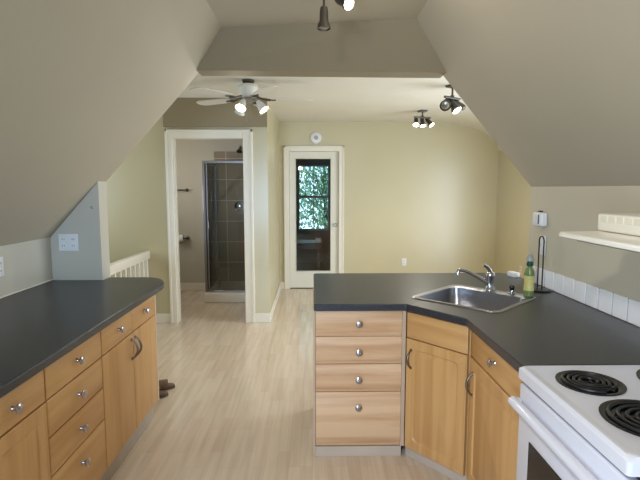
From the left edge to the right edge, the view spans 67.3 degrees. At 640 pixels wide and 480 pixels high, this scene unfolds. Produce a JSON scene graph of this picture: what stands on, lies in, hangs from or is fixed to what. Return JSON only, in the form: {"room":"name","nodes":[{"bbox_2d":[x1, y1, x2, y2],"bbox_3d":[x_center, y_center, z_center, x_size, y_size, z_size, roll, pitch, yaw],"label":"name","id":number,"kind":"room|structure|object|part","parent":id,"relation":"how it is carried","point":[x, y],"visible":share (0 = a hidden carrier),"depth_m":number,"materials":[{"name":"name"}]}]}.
{"room":"kitchen","nodes":[
{"label":"kitchen","id":0,"kind":"room"},
{"bbox_2d":[0,237,52,298],"bbox_3d":[-1.878,0.842,0.878,0.120,1.200,5.030,0,6,-1],"label":"wall","id":1,"kind":"structure","parent":0,"point":[29,263],"depth_m":3.03,"materials":[{"name":"beige paint"}]},
{"bbox_2d":[0,256,3,276],"bbox_3d":[-1.845,0.156,2.772,0.009,0.115,0.072,0,6,-1],"label":"outlet plate","id":2,"kind":"object","parent":1,"relation":"attached to","point":[1,258],"visible":1,"depth_m":2.79,"materials":[{"name":"white plastic"}]},
{"bbox_2d":[0,279,52,298],"bbox_3d":[-1.833,0.406,2.094,0.011,0.010,2.500,0,6,-1],"label":"trim","id":3,"kind":"structure","parent":1,"relation":"attached to","point":[50,279],"depth_m":3.01,"materials":[{"name":"white wood"}]},
{"bbox_2d":[50,181,109,279],"bbox_3d":[-1.749,0.380,3.428,0.464,1.582,0.130,0,6,-1],"label":"wall","id":4,"kind":"structure","parent":0,"point":[92,260],"depth_m":3.33,"materials":[{"name":"beige paint"}]},
{"bbox_2d":[58,234,78,250],"bbox_3d":[-1.735,0.017,3.318,0.135,0.118,0.009,0,6,-1],"label":"outlet plate","id":5,"kind":"object","parent":4,"relation":"attached to","point":[67,242],"visible":1,"depth_m":3.32,"materials":[{"name":"white plastic"}]},
{"bbox_2d":[0,0,220,245],"bbox_3d":[-1.295,-0.419,0.822,1.399,1.543,5.166,0,6,-1],"label":"ceiling","id":6,"kind":"structure","parent":0,"point":[83,82],"depth_m":2.41,"materials":[{"name":"beige paint"}]},
{"bbox_2d":[106,101,270,322],"bbox_3d":[-1.829,0.480,5.529,2.522,4.140,0.126,0,6,-1],"label":"wall","id":7,"kind":"structure","parent":0,"point":[136,191],"depth_m":5.40,"materials":[{"name":"beige paint"}]},
{"bbox_2d":[164,129,254,322],"bbox_3d":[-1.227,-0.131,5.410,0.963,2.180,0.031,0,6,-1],"label":"trim","id":8,"kind":"structure","parent":7,"relation":"attached to","point":[246,135],"depth_m":5.38,"materials":[{"name":"white wood"}]},
{"bbox_2d":[176,140,244,286],"bbox_3d":[-1.918,-0.506,7.246,2.406,2.540,0.100,0,6,-1],"label":"wall","id":9,"kind":"structure","parent":0,"point":[190,154],"depth_m":7.19,"materials":[{"name":"grey paint"}]},
{"bbox_2d":[180,283,204,289],"bbox_3d":[-2.320,0.709,7.309,1.400,0.110,0.015,0,6,-1],"label":"baseboard","id":10,"kind":"structure","parent":9,"relation":"attached to","point":[183,286],"depth_m":7.31,"materials":[{"name":"beige wood"}]},
{"bbox_3d":[-2.073,-0.029,7.199,0.223,0.055,0.087,0,6,-1],"label":"toilet paper holder","id":11,"kind":"object","parent":9,"relation":"attached to","visible":0},
{"bbox_2d":[179,235,183,241],"bbox_3d":[-2.083,-0.026,7.168,0.100,0.104,0.104,0,6,-1],"label":"toilet paper roll","id":12,"kind":"object","parent":11,"relation":"on","point":[181,237],"visible":0.56,"depth_m":7.13,"materials":[{"name":"white paper"}]},
{"bbox_2d":[163,98,266,126],"bbox_3d":[-1.151,-1.399,5.279,1.138,0.310,0.030,0,6,-1],"label":"soffit","id":13,"kind":"structure","parent":0,"point":[184,112],"depth_m":5.27,"materials":[{"name":"beige paint"}]},
{"bbox_2d":[268,102,279,309],"bbox_3d":[-0.650,-0.417,6.402,0.100,2.540,1.760,0,6,-1],"label":"wall","id":14,"kind":"structure","parent":0,"point":[273,124],"depth_m":6.19,"materials":[{"name":"beige paint"}]},
{"bbox_2d":[270,282,280,319],"bbox_3d":[-0.591,0.797,6.475,0.015,0.110,1.870,0,6,-1],"label":"baseboard","id":15,"kind":"structure","parent":14,"relation":"attached to","point":[279,287],"depth_m":6.27,"materials":[{"name":"white wood"}]},
{"bbox_2d":[110,262,452,479],"bbox_3d":[-0.111,1.144,4.293,5.916,0.120,11.900,0,6,-1],"label":"floor","id":16,"kind":"structure","parent":0,"point":[239,406],"depth_m":3.40,"materials":[{"name":"brown wood"}]},
{"bbox_2d":[0,370,50,479],"bbox_3d":[-1.405,0.929,1.667,0.802,0.858,0.407,0,6,-1],"label":"base cabinet","id":17,"kind":"object","parent":16,"relation":"on","point":[24,444],"visible":0.98,"depth_m":1.71,"materials":[{"name":"brown wood"}]},
{"bbox_3d":[-1.031,0.573,1.636,0.031,0.037,0.038,0,6,-1],"label":"knob","id":18,"kind":"part","parent":17,"relation":"part of","materials":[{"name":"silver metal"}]},
{"bbox_3d":[-1.056,0.573,1.635,0.019,0.131,0.404,0,6,-1],"label":"drawer","id":19,"kind":"part","parent":17,"relation":"part of","materials":[{"name":"brown wood"}]},
{"bbox_2d":[43,332,106,479],"bbox_3d":[-1.418,0.882,2.116,0.791,0.858,0.487,0,6,-1],"label":"base cabinet","id":20,"kind":"object","parent":16,"relation":"on","point":[73,384],"visible":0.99,"depth_m":2.09,"materials":[{"name":"brown wood"}]},
{"bbox_3d":[-1.063,0.526,2.085,0.019,0.131,0.484,0,6,-1],"label":"drawer","id":21,"kind":"part","parent":20,"relation":"part of","materials":[{"name":"brown wood"}]},
{"bbox_3d":[-1.063,0.670,2.100,0.019,0.148,0.484,0,6,-1],"label":"drawer","id":22,"kind":"part","parent":20,"relation":"part of","materials":[{"name":"brown wood"}]},
{"bbox_3d":[-1.063,0.827,2.117,0.019,0.154,0.484,0,6,-1],"label":"drawer","id":23,"kind":"part","parent":20,"relation":"part of","materials":[{"name":"brown wood"}]},
{"bbox_3d":[-1.063,1.038,2.139,0.019,0.260,0.484,0,6,-1],"label":"drawer","id":24,"kind":"part","parent":20,"relation":"part of","materials":[{"name":"brown wood"}]},
{"bbox_3d":[-1.038,0.521,2.085,0.031,0.037,0.038,0,6,-1],"label":"knob","id":25,"kind":"part","parent":20,"relation":"part of","materials":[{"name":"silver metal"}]},
{"bbox_3d":[-1.038,0.672,2.101,0.031,0.037,0.038,0,6,-1],"label":"knob","id":26,"kind":"part","parent":20,"relation":"part of","materials":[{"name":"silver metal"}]},
{"bbox_3d":[-1.038,0.828,2.117,0.031,0.037,0.038,0,6,-1],"label":"knob","id":27,"kind":"part","parent":20,"relation":"part of","materials":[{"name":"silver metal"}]},
{"bbox_3d":[-1.038,0.986,2.134,0.031,0.037,0.038,0,6,-1],"label":"knob","id":28,"kind":"part","parent":20,"relation":"part of","materials":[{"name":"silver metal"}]},
{"bbox_2d":[99,294,158,479],"bbox_3d":[-1.424,0.813,2.768,0.802,0.858,0.814,0,6,-1],"label":"base cabinet","id":29,"kind":"object","parent":16,"relation":"on","point":[129,350],"visible":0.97,"depth_m":2.68,"materials":[{"name":"brown wood"}]},
{"bbox_3d":[-1.071,0.479,2.530,0.019,0.131,0.395,0,6,-1],"label":"drawer","id":30,"kind":"part","parent":29,"relation":"part of","materials":[{"name":"brown wood"}]},
{"bbox_3d":[-1.071,0.835,2.567,0.019,0.574,0.395,0,6,-1],"label":"door","id":31,"kind":"part","parent":29,"relation":"part of","materials":[{"name":"brown wood"}]},
{"bbox_3d":[-1.046,0.470,2.529,0.031,0.037,0.038,0,6,-1],"label":"knob","id":32,"kind":"part","parent":29,"relation":"part of","materials":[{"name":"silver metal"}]},
{"bbox_3d":[-1.043,0.617,2.717,0.040,0.128,0.018,0,6,-1],"label":"handle","id":33,"kind":"part","parent":29,"relation":"part of","materials":[{"name":"silver metal"}]},
{"bbox_3d":[-1.044,0.611,2.773,0.040,0.128,0.018,0,6,-1],"label":"handle","id":34,"kind":"part","parent":29,"relation":"part of","materials":[{"name":"silver metal"}]},
{"bbox_3d":[-1.077,0.437,2.921,0.019,0.131,0.385,0,6,-1],"label":"drawer","id":35,"kind":"part","parent":29,"relation":"part of","materials":[{"name":"brown wood"}]},
{"bbox_3d":[-1.077,0.793,2.959,0.019,0.574,0.385,0,6,-1],"label":"door","id":36,"kind":"part","parent":29,"relation":"part of","materials":[{"name":"brown wood"}]},
{"bbox_2d":[110,251,149,276],"bbox_3d":[-1.934,0.619,4.548,0.060,0.810,1.877,0,6,-1],"label":"stair railing","id":37,"kind":"object","parent":16,"relation":"on","point":[138,262],"visible":0.23,"depth_m":4.94,"materials":[{"name":"white wood"}]},
{"bbox_2d":[159,387,167,397],"bbox_3d":[-1.256,1.109,3.546,0.263,0.105,0.092,-1,6,-9],"label":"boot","id":38,"kind":"object","parent":16,"relation":"on","point":[162,394],"visible":0.26,"depth_m":3.55,"materials":[{"name":"brown leather"}]},
{"bbox_2d":[159,379,174,390],"bbox_3d":[-1.248,1.094,3.686,0.263,0.105,0.092,-1,6,-13],"label":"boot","id":39,"kind":"object","parent":16,"relation":"on","point":[164,385],"visible":0.48,"depth_m":3.67,"materials":[{"name":"brown leather"}]},
{"bbox_2d":[202,152,244,302],"bbox_3d":[-1.136,-0.230,6.810,0.854,2.079,0.848,0,6,-1],"label":"shower stall","id":40,"kind":"object","parent":16,"relation":"on","point":[224,248],"visible":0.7,"depth_m":7.15,"materials":[{"name":"brown tile"}]},
{"bbox_3d":[-1.130,-0.166,6.436,0.754,1.698,0.014,0,6,-1],"label":"door frame","id":41,"kind":"part","parent":40,"relation":"part of","materials":[{"name":"metal"}]},
{"bbox_3d":[-1.546,-0.206,6.816,0.006,1.698,0.738,0,6,-1],"label":"glass","id":42,"kind":"part","parent":40,"relation":"part of","materials":[{"name":"clear glass"}]},
{"bbox_2d":[205,281,244,302],"bbox_3d":[-1.136,0.736,6.912,0.854,0.137,0.848,0,6,-1],"label":"shower tray","id":43,"kind":"object","parent":40,"relation":"attached to","point":[216,294],"depth_m":6.49,"materials":[{"name":"white plastic"}]},
{"bbox_2d":[235,202,242,210],"bbox_3d":[-1.213,-0.499,7.161,0.130,0.141,0.069,0,6,-1],"label":"shower valve","id":44,"kind":"object","parent":40,"relation":"attached to","point":[238,205],"visible":1,"depth_m":7.18,"materials":[{"name":"silver metal"}]},
{"bbox_2d":[296,240,321,270],"bbox_3d":[-0.494,0.314,8.775,1.040,0.585,0.560,0,6,-1],"label":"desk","id":45,"kind":"object","parent":16,"relation":"on","point":[300,244],"visible":0.32,"depth_m":8.51,"materials":[{"name":"brown wood"}]},
{"bbox_2d":[315,238,320,242],"bbox_3d":[-0.036,0.005,8.549,0.090,0.075,0.100,0,6,-1],"label":"box","id":46,"kind":"object","parent":45,"relation":"on","point":[317,240],"visible":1,"depth_m":8.50,"materials":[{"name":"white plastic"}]},
{"bbox_3d":[-0.015,0.396,8.560,0.050,0.469,0.050,0,6,-1],"label":"leg","id":47,"kind":"part","parent":45,"relation":"part of","materials":[{"name":"brown wood"}]},
{"bbox_2d":[313,288,405,455],"bbox_3d":[0.689,0.786,3.021,1.462,0.858,0.651,0,6,-1],"label":"base cabinet","id":48,"kind":"object","parent":16,"relation":"on","point":[359,356],"visible":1,"depth_m":2.72,"materials":[{"name":"brown wood"}]},
{"bbox_3d":[-0.037,0.785,3.028,0.011,0.858,0.612,0,6,-1],"label":"panel","id":49,"kind":"part","parent":48,"relation":"part of","materials":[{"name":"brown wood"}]},
{"bbox_3d":[0.217,1.021,2.751,0.482,0.317,0.019,0,6,-1],"label":"drawer","id":50,"kind":"part","parent":48,"relation":"part of","materials":[{"name":"brown wood"}]},
{"bbox_3d":[0.217,0.947,2.718,0.038,0.037,0.031,0,6,-1],"label":"knob","id":51,"kind":"part","parent":48,"relation":"part of","materials":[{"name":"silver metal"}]},
{"bbox_3d":[0.217,0.780,2.726,0.482,0.158,0.019,0,6,-1],"label":"drawer","id":52,"kind":"part","parent":48,"relation":"part of","materials":[{"name":"brown wood"}]},
{"bbox_3d":[0.217,0.788,2.701,0.038,0.037,0.031,0,6,-1],"label":"knob","id":53,"kind":"part","parent":48,"relation":"part of","materials":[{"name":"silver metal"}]},
{"bbox_3d":[0.217,0.619,2.709,0.482,0.155,0.019,0,6,-1],"label":"drawer","id":54,"kind":"part","parent":48,"relation":"part of","materials":[{"name":"brown wood"}]},
{"bbox_3d":[0.217,0.628,2.685,0.038,0.037,0.031,0,6,-1],"label":"knob","id":55,"kind":"part","parent":48,"relation":"part of","materials":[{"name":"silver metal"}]},
{"bbox_3d":[0.217,0.467,2.693,0.482,0.142,0.019,0,6,-1],"label":"drawer","id":56,"kind":"part","parent":48,"relation":"part of","materials":[{"name":"brown wood"}]},
{"bbox_3d":[0.217,0.467,2.667,0.038,0.037,0.031,0,6,-1],"label":"knob","id":57,"kind":"part","parent":48,"relation":"part of","materials":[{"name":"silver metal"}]},
{"bbox_2d":[404,311,471,479],"bbox_3d":[0.789,0.821,2.691,1.269,0.858,0.488,6,8,43],"label":"base cabinet","id":58,"kind":"object","parent":16,"relation":"on","point":[438,355],"visible":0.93,"depth_m":2.54,"materials":[{"name":"brown wood"}]},
{"bbox_3d":[0.501,0.759,3.031,0.010,0.788,0.530,0,6,-1],"label":"panel","id":59,"kind":"part","parent":58,"relation":"part of","materials":[{"name":"brown wood"}]},
{"bbox_3d":[0.489,0.659,2.650,0.040,0.118,0.018,-5,8,-41],"label":"handle","id":60,"kind":"part","parent":58,"relation":"part of","materials":[{"name":"silver metal"}]},
{"bbox_3d":[0.613,0.483,2.531,0.019,0.141,0.380,-5,8,-41],"label":"false drawer","id":61,"kind":"part","parent":58,"relation":"part of","materials":[{"name":"brown wood"}]},
{"bbox_3d":[0.631,0.802,2.578,0.017,0.797,0.388,-5,8,-41],"label":"frame","id":62,"kind":"part","parent":58,"relation":"part of","materials":[{"name":"brown wood"}]},
{"bbox_2d":[313,273,639,371],"bbox_3d":[0.713,0.369,2.682,1.492,0.039,1.913,0,6,-1],"label":"countertop","id":63,"kind":"structure","parent":58,"relation":"on","point":[552,328],"depth_m":2.41,"materials":[{"name":"grey laminate"}]},
{"bbox_2d":[412,284,535,312],"bbox_3d":[0.899,0.418,2.820,0.540,0.178,0.540,6,8,44],"label":"sink","id":64,"kind":"object","parent":63,"relation":"in","point":[476,298],"visible":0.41,"depth_m":2.95,"materials":[{"name":"metal"}]},
{"bbox_2d":[508,285,515,293],"bbox_3d":[1.150,0.295,2.882,0.044,0.052,0.043,0,6,-1],"label":"sprayer","id":65,"kind":"object","parent":64,"relation":"on","point":[511,287],"visible":1,"depth_m":2.87,"materials":[{"name":"silver metal"}]},
{"bbox_2d":[523,254,534,296],"bbox_3d":[1.221,0.205,2.805,0.060,0.248,0.048,5,8,39],"label":"dish soap bottle","id":66,"kind":"object","parent":64,"relation":"on","point":[529,274],"visible":1,"depth_m":2.79,"materials":[{"name":"green plastic"}]},
{"bbox_2d":[456,264,494,290],"bbox_3d":[0.963,0.227,2.969,0.243,0.170,0.068,0,6,-1],"label":"faucet","id":67,"kind":"object","parent":63,"relation":"on","point":[489,281],"visible":1,"depth_m":2.96,"materials":[{"name":"silver metal"}]},
{"bbox_3d":[0.943,0.226,2.976,0.205,0.105,0.030,0,6,3],"label":"spout","id":68,"kind":"part","parent":67,"relation":"part of","materials":[{"name":"silver metal"}]},
{"bbox_3d":[1.030,0.175,2.956,0.067,0.063,0.026,-3,7,-24],"label":"lever","id":69,"kind":"part","parent":67,"relation":"part of","materials":[{"name":"silver metal"}]},
{"bbox_2d":[507,271,519,277],"bbox_3d":[1.395,0.247,3.469,0.044,0.036,0.080,-2,6,-21],"label":"sponge","id":70,"kind":"object","parent":63,"relation":"on","point":[509,273],"visible":1,"depth_m":3.44,"materials":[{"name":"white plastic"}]},
{"bbox_2d":[534,236,551,292],"bbox_3d":[1.369,0.144,2.985,0.140,0.344,0.140,0,6,-1],"label":"paper towel holder","id":71,"kind":"object","parent":63,"relation":"on","point":[541,289],"visible":0.91,"depth_m":2.97,"materials":[{"name":"black metal"}]},
{"bbox_2d":[465,332,523,479],"bbox_3d":[1.068,0.883,2.101,0.718,0.858,0.624,0,6,-1],"label":"base cabinet","id":72,"kind":"object","parent":16,"relation":"on","point":[493,423],"visible":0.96,"depth_m":2.10,"materials":[{"name":"brown wood"}]},
{"bbox_3d":[0.725,0.703,2.336,0.040,0.128,0.018,0,6,-1],"label":"handle","id":73,"kind":"part","parent":72,"relation":"part of","materials":[{"name":"silver metal"}]},
{"bbox_3d":[0.732,0.526,2.057,0.031,0.037,0.038,0,6,-1],"label":"knob","id":74,"kind":"part","parent":72,"relation":"part of","materials":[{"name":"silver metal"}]},
{"bbox_3d":[0.757,0.532,2.054,0.019,0.138,0.613,0,6,-1],"label":"drawer","id":75,"kind":"part","parent":72,"relation":"part of","materials":[{"name":"brown wood"}]},
{"bbox_2d":[508,365,639,479],"bbox_3d":[1.022,0.836,1.462,0.690,1.050,0.607,0,6,-1],"label":"electric range","id":76,"kind":"object","parent":16,"relation":"on","point":[577,422],"visible":1,"depth_m":1.46,"materials":[{"name":"white metal"}]},
{"bbox_3d":[0.699,0.606,1.432,0.044,0.036,0.591,0,6,-1],"label":"handle","id":77,"kind":"part","parent":76,"relation":"part of","materials":[{"name":"white metal"}]},
{"bbox_3d":[-1.397,0.981,1.184,0.802,0.858,0.552,0,6,-1],"label":"base cabinet","id":78,"kind":"object","parent":16,"relation":"on","visible":0},
{"bbox_2d":[0,277,163,397],"bbox_3d":[-1.434,0.425,2.151,0.805,0.039,2.635,0,6,-1],"label":"countertop","id":79,"kind":"structure","parent":78,"relation":"on","point":[41,324],"depth_m":2.41,"materials":[{"name":"grey laminate"}]},
{"bbox_2d":[296,159,329,261],"bbox_3d":[-0.067,-0.781,10.024,4.600,2.500,0.100,0,6,-1],"label":"wall","id":80,"kind":"structure","parent":0,"point":[302,255],"depth_m":10.04,"materials":[{"name":"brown paint"}]},
{"bbox_2d":[298,165,328,229],"bbox_3d":[-0.132,-0.874,10.003,0.650,1.350,0.040,0,6,-1],"label":"window","id":81,"kind":"structure","parent":80,"relation":"in","point":[313,166],"depth_m":9.98,"materials":[{"name":"plastic"}]},
{"bbox_2d":[206,0,427,26],"bbox_3d":[0.015,-1.174,0.781,1.321,0.100,5.200,0,6,-1],"label":"ceiling","id":82,"kind":"structure","parent":0,"point":[229,13],"depth_m":2.80,"materials":[{"name":"beige paint"}]},
{"bbox_2d":[317,0,354,30],"bbox_3d":[0.059,-1.158,2.334,0.220,0.257,0.116,0,6,-1],"label":"track spotlight","id":83,"kind":"object","parent":82,"relation":"hanging from","point":[348,5],"visible":1,"depth_m":2.33,"materials":[{"name":"grey metal"}]},
{"bbox_3d":[0.019,-1.040,2.350,0.056,0.015,0.055,0,6,-1],"label":"bulb","id":84,"kind":"part","parent":83,"relation":"part of","materials":[{"name":"white glass"}]},
{"bbox_3d":[0.136,-1.133,2.309,0.056,0.049,0.031,-4,7,-36],"label":"bulb","id":85,"kind":"part","parent":83,"relation":"part of","materials":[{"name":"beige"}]},
{"bbox_2d":[197,18,446,77],"bbox_3d":[-0.027,-1.262,3.179,1.874,0.330,0.362,1,6,5],"label":"header beam","id":86,"kind":"structure","parent":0,"point":[395,48],"depth_m":3.12,"materials":[{"name":"beige paint"}]},
{"bbox_2d":[178,73,501,150],"bbox_3d":[-0.181,-1.404,5.279,6.016,0.540,4.000,0,6,-1],"label":"ceiling","id":87,"kind":"structure","parent":0,"point":[335,99],"depth_m":5.23,"materials":[{"name":"white paint"}]},
{"bbox_2d":[189,79,312,121],"bbox_3d":[-0.627,-1.273,4.433,1.122,0.381,1.127,0,6,-1],"label":"ceiling fan","id":88,"kind":"object","parent":87,"relation":"hanging from","point":[248,90],"visible":1,"depth_m":4.33,"materials":[{"name":"white wood"}]},
{"bbox_3d":[-0.936,-1.267,4.128,0.395,0.026,0.131,-6,9,-45],"label":"blade","id":89,"kind":"part","parent":88,"relation":"part of","materials":[{"name":"white wood"}]},
{"bbox_3d":[-1.009,-1.316,4.587,0.395,0.026,0.131,3,7,27],"label":"blade","id":90,"kind":"part","parent":88,"relation":"part of","materials":[{"name":"white wood"}]},
{"bbox_3d":[-0.752,-1.227,4.524,0.104,0.124,0.109,0,6,-1],"label":"lamp shade","id":91,"kind":"part","parent":88,"relation":"part of","materials":[{"name":"white glass"}]},
{"bbox_3d":[-0.707,-1.202,4.286,0.098,0.124,0.116,0,6,-1],"label":"lamp shade","id":92,"kind":"part","parent":88,"relation":"part of","materials":[{"name":"white glass"}]},
{"bbox_3d":[-0.524,-1.210,4.365,0.116,0.124,0.098,0,6,-1],"label":"lamp shade","id":93,"kind":"part","parent":88,"relation":"part of","materials":[{"name":"white glass"}]},
{"bbox_3d":[-0.475,-1.259,4.055,0.131,0.026,0.395,-3,7,-27],"label":"blade","id":94,"kind":"part","parent":88,"relation":"part of","materials":[{"name":"white wood"}]},
{"bbox_3d":[-0.262,-1.303,4.469,0.395,0.026,0.131,-1,6,-9],"label":"blade","id":95,"kind":"part","parent":88,"relation":"part of","materials":[{"name":"white wood"}]},
{"bbox_2d":[413,110,434,127],"bbox_3d":[1.304,-1.529,6.082,0.291,0.220,0.128,-1,6,-11],"label":"track spotlight","id":96,"kind":"object","parent":87,"relation":"attached to","point":[430,123],"visible":1,"depth_m":6.07,"materials":[{"name":"grey metal"}]},
{"bbox_2d":[440,85,465,114],"bbox_3d":[1.264,-1.340,4.590,0.178,0.280,0.315,4,7,34],"label":"track spotlight","id":97,"kind":"object","parent":87,"relation":"attached to","point":[452,102],"visible":0.98,"depth_m":4.59,"materials":[{"name":"grey metal"}]},
{"bbox_3d":[1.175,-1.261,4.512,0.087,0.078,0.046,2,6,19],"label":"bulb","id":98,"kind":"part","parent":97,"relation":"part of","materials":[{"name":"silver metal"}]},
{"bbox_2d":[279,122,498,281],"bbox_3d":[1.036,-0.533,7.353,3.516,2.570,0.100,0,6,-1],"label":"wall","id":99,"kind":"structure","parent":0,"point":[426,197],"depth_m":7.29,"materials":[{"name":"beige paint"}]},
{"bbox_2d":[283,146,343,288],"bbox_3d":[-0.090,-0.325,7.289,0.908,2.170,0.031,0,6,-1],"label":"trim","id":100,"kind":"structure","parent":99,"relation":"attached to","point":[286,149],"depth_m":7.26,"materials":[{"name":"white wood"}]},
{"bbox_2d":[289,152,338,287],"bbox_3d":[-0.090,-0.294,7.330,0.742,2.075,0.114,0,6,-1],"label":"door","id":101,"kind":"structure","parent":99,"relation":"in","point":[298,279],"depth_m":7.33,"materials":[{"name":"white paint"}]},
{"bbox_2d":[310,132,321,143],"bbox_3d":[-0.060,-1.520,7.158,0.170,0.170,0.041,0,6,-1],"label":"smoke detector","id":102,"kind":"object","parent":99,"relation":"attached to","point":[315,137],"visible":1,"depth_m":7.15,"materials":[{"name":"white plastic"}]},
{"bbox_2d":[402,258,405,265],"bbox_3d":[1.292,0.339,7.394,0.072,0.115,0.009,0,6,-1],"label":"outlet plate","id":103,"kind":"object","parent":99,"relation":"attached to","point":[403,259],"visible":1,"depth_m":7.39,"materials":[{"name":"white plastic"}]},
{"bbox_2d":[494,150,530,277],"bbox_3d":[2.787,-0.241,5.402,0.120,2.400,4.100,0,6,-1],"label":"wall","id":104,"kind":"structure","parent":0,"point":[513,191],"depth_m":6.79,"materials":[{"name":"beige paint"}]},
{"bbox_2d":[417,0,639,186],"bbox_3d":[1.147,-0.582,0.762,1.041,1.203,5.000,0,6,-1],"label":"ceiling","id":105,"kind":"structure","parent":0,"point":[555,84],"depth_m":2.27,"materials":[{"name":"beige paint"}]},
{"bbox_2d":[528,187,536,256],"bbox_3d":[1.843,-0.128,3.294,2.038,2.620,0.084,0,6,-1],"label":"wall","id":106,"kind":"structure","parent":0,"point":[533,189],"depth_m":3.28,"materials":[{"name":"beige paint"}]},
{"bbox_2d":[533,186,639,326],"bbox_3d":[1.552,0.671,0.859,0.120,1.545,4.915,0,6,-1],"label":"wall","id":107,"kind":"structure","parent":0,"point":[568,208],"depth_m":2.63,"materials":[{"name":"beige paint"}]},
{"bbox_2d":[533,211,547,226],"bbox_3d":[1.429,-0.140,3.127,0.048,0.100,0.124,0,6,-1],"label":"box","id":108,"kind":"object","parent":107,"relation":"attached to","point":[539,218],"visible":1,"depth_m":3.08,"materials":[{"name":"white plastic"}]},
{"bbox_2d":[540,235,545,255],"bbox_3d":[1.444,0.035,3.131,0.017,0.130,0.075,0,6,-1],"label":"switch plate","id":109,"kind":"object","parent":107,"relation":"attached to","point":[541,239],"visible":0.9,"depth_m":3.13,"materials":[{"name":"white plastic"}]},
{"bbox_2d":[532,265,639,326],"bbox_3d":[1.464,0.337,2.247,0.008,0.113,2.248,0,6,-1],"label":"backsplash","id":110,"kind":"structure","parent":107,"relation":"attached to","point":[624,308],"depth_m":2.56,"materials":[{"name":"white tile"}]},
{"bbox_2d":[559,213,639,252],"bbox_3d":[1.184,-0.011,1.401,0.592,0.098,0.760,0,6,-1],"label":"range hood","id":111,"kind":"object","parent":107,"relation":"attached to","point":[621,231],"visible":1,"depth_m":1.61,"materials":[{"name":"white metal"}]},
{"label":"outside","id":112,"kind":"structure","parent":0,"visible":0},
{"bbox_3d":[-0.333,0.497,20.263,24.000,0.200,19.800,0,6,-1],"label":"ground","id":113,"kind":"structure","parent":112,"visible":0},
{"bbox_2d":[299,167,327,228],"bbox_3d":[0.112,-0.991,13.177,2.482,4.259,1.657,0,6,-1],"label":"tree","id":114,"kind":"object","parent":113,"relation":"on","point":[321,186],"visible":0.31,"depth_m":12.89,"materials":[{"name":"green plant"}]}
]}

